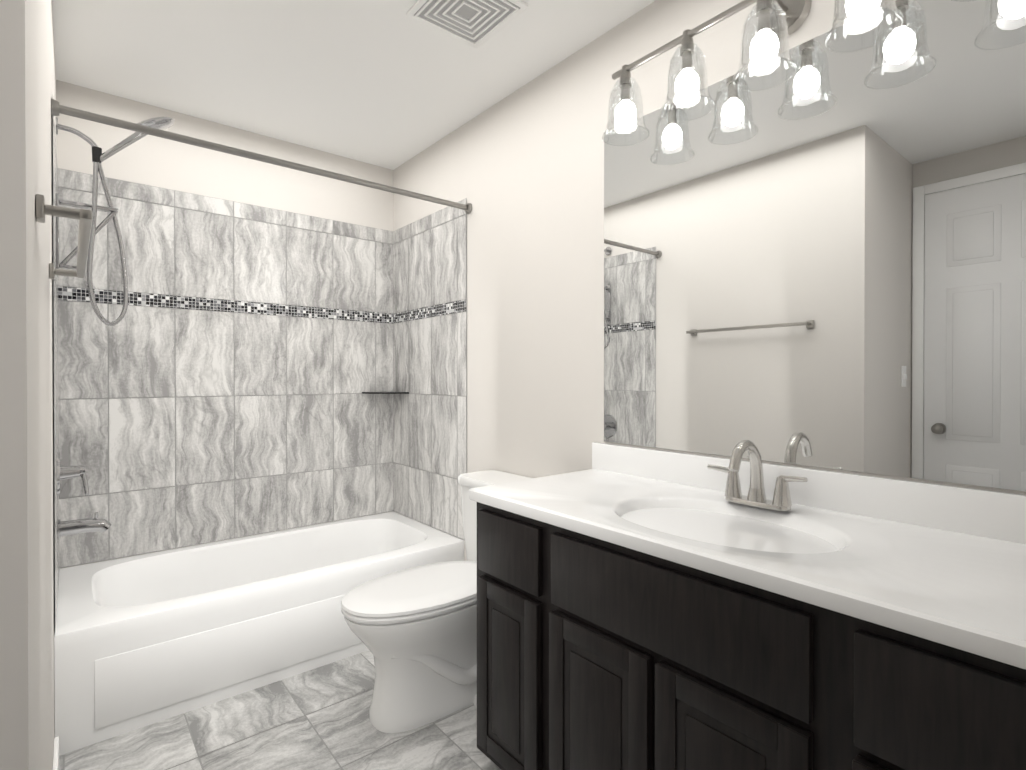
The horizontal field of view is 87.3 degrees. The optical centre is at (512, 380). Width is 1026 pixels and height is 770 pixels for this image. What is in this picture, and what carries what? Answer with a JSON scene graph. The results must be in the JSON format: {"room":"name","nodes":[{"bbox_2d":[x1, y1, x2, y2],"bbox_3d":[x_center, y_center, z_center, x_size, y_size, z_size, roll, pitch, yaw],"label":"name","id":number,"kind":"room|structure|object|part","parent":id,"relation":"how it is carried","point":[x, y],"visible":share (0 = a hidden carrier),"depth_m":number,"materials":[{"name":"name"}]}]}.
{"room":"bathroom","nodes":[
{"label":"bathroom","id":0,"kind":"room"},
{"bbox_2d":[0,0,59,769],"bbox_3d":[-1.334,-0.037,1.476,0.104,2.480,2.038,0,0,-39],"label":"wall","id":1,"kind":"structure","parent":0,"point":[29,448],"depth_m":0.74,"materials":[{"name":"grey paint"}]},
{"bbox_2d":[53,736,58,769],"bbox_3d":[-1.036,1.162,1.204,0.012,0.085,1.254,0,0,-39],"label":"baseboard","id":2,"kind":"structure","parent":1,"relation":"attached to","point":[56,755],"depth_m":1.59,"materials":[{"name":"white"}]},
{"bbox_2d":[35,194,91,279],"bbox_3d":[-1.004,-0.295,1.208,0.076,0.040,0.740,0,0,-39],"label":"towel rail","id":3,"kind":"object","parent":1,"relation":"attached to","point":[82,216],"visible":1,"depth_m":0.98,"materials":[{"name":"silver metal"}]},
{"bbox_2d":[56,117,174,538],"bbox_3d":[-1.555,-0.247,2.126,0.380,1.678,0.170,0,0,-39],"label":"shower fixture","id":4,"kind":"object","parent":1,"relation":"attached to","point":[77,526],"visible":0.9,"depth_m":2.04,"materials":[{"name":"silver metal"}]},
{"bbox_2d":[92,146,101,162],"bbox_3d":[-1.609,-0.873,2.079,0.032,0.055,0.032,0,0,-39],"label":"bracket","id":5,"kind":"object","parent":4,"relation":"attached to","point":[96,153],"visible":0.94,"depth_m":2.07,"materials":[{"name":"grey metal"}]},
{"bbox_2d":[87,161,127,325],"bbox_3d":[-1.562,-0.531,2.075,0.132,0.642,0.147,0,0,-39],"label":"shower hose","id":6,"kind":"object","parent":4,"relation":"attached to","point":[97,167],"visible":1,"depth_m":2.07,"materials":[{"name":"silver metal"}]},
{"bbox_2d":[51,98,471,213],"bbox_3d":[-0.821,-0.849,2.157,1.567,0.052,0.052,0,0,-39],"label":"rail","id":7,"kind":"object","parent":1,"relation":"attached to","point":[56,108],"visible":0.98,"depth_m":1.98,"materials":[{"name":"silver metal"}]},
{"bbox_2d":[56,80,392,568],"bbox_3d":[-1.368,-0.044,2.828,1.768,2.480,0.104,0,0,-39],"label":"wall","id":8,"kind":"structure","parent":0,"point":[226,371],"depth_m":2.68,"materials":[{"name":"grey tile"}]},
{"bbox_2d":[362,392,408,393],"bbox_3d":[-0.746,0.070,3.142,0.200,0.008,0.200,0,0,-39],"label":"corner shelf","id":9,"kind":"object","parent":8,"relation":"attached to","point":[385,392],"visible":0.98,"depth_m":3.10,"materials":[{"name":"grey metal"}]},
{"bbox_2d":[59,650,500,769],"bbox_3d":[-0.197,1.236,0.788,2.557,0.062,4.754,0,0,-39],"label":"floor","id":10,"kind":"structure","parent":0,"point":[316,719],"depth_m":1.81,"materials":[{"name":"grey tile"}]},
{"bbox_2d":[54,511,463,755],"bbox_3d":[-1.093,1.000,2.499,1.566,0.395,0.768,0,0,-39],"label":"bathtub","id":11,"kind":"object","parent":10,"relation":"on","point":[142,640],"visible":0.83,"depth_m":2.11,"materials":[{"name":"white ceramic"}]},
{"bbox_2d":[341,470,532,732],"bbox_3d":[-0.251,0.807,2.062,0.815,0.785,0.492,0,0,-39],"label":"toilet","id":12,"kind":"object","parent":10,"relation":"on","point":[414,630],"visible":0.75,"depth_m":1.88,"materials":[{"name":"white ceramic"}]},
{"bbox_3d":[-0.326,0.770,2.000,0.619,0.049,0.384,0,0,-39],"label":"seat","id":13,"kind":"part","parent":12,"relation":"part of","materials":[{"name":"white plastic"}]},
{"bbox_2d":[469,440,1025,769],"bbox_3d":[0.522,0.679,1.310,0.577,1.051,1.371,0,0,-39],"label":"bathroom vanity","id":14,"kind":"object","parent":10,"relation":"on","point":[643,609],"visible":1,"depth_m":1.12,"materials":[{"name":"brown wood"}]},
{"bbox_2d":[707,440,807,511],"bbox_3d":[0.612,0.242,1.405,0.162,0.178,0.267,0,0,-39],"label":"faucet","id":15,"kind":"object","parent":14,"relation":"on","point":[756,500],"depth_m":1.42,"materials":[{"name":"silver metal"}]},
{"bbox_2d":[52,0,655,169],"bbox_3d":[-0.642,-1.306,1.315,2.557,0.060,3.354,0,0,-39],"label":"ceiling","id":16,"kind":"structure","parent":0,"point":[390,84],"depth_m":2.16,"materials":[{"name":"white paint"}]},
{"bbox_2d":[407,0,527,47],"bbox_3d":[-0.159,-1.270,1.844,0.300,0.016,0.300,0,0,-39],"label":"ceiling vent","id":17,"kind":"object","parent":16,"relation":"in","point":[475,23],"visible":1,"depth_m":1.86,"materials":[{"name":"white plastic"}]},
{"bbox_2d":[393,0,1025,560],"bbox_3d":[0.338,-0.040,2.061,0.104,2.480,3.254,0,0,-39],"label":"wall","id":18,"kind":"structure","parent":0,"point":[499,328],"depth_m":2.36,"materials":[{"name":"paint"},{"name":"drywall"}]},
{"bbox_2d":[602,0,975,145],"bbox_3d":[0.672,-0.929,1.408,0.210,0.279,1.051,0,0,-39],"label":"sconce","id":19,"kind":"object","parent":18,"relation":"attached to","point":[776,20],"visible":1,"depth_m":1.45,"materials":[{"name":"glass"}]},
{"bbox_2d":[604,0,1025,490],"bbox_3d":[0.755,-0.339,1.472,0.005,1.129,1.316,0,0,-39],"label":"vanity mirror","id":20,"kind":"object","parent":18,"relation":"attached to","point":[818,258],"visible":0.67,"depth_m":1.37,"materials":[{"name":"clear glass"}]}
]}

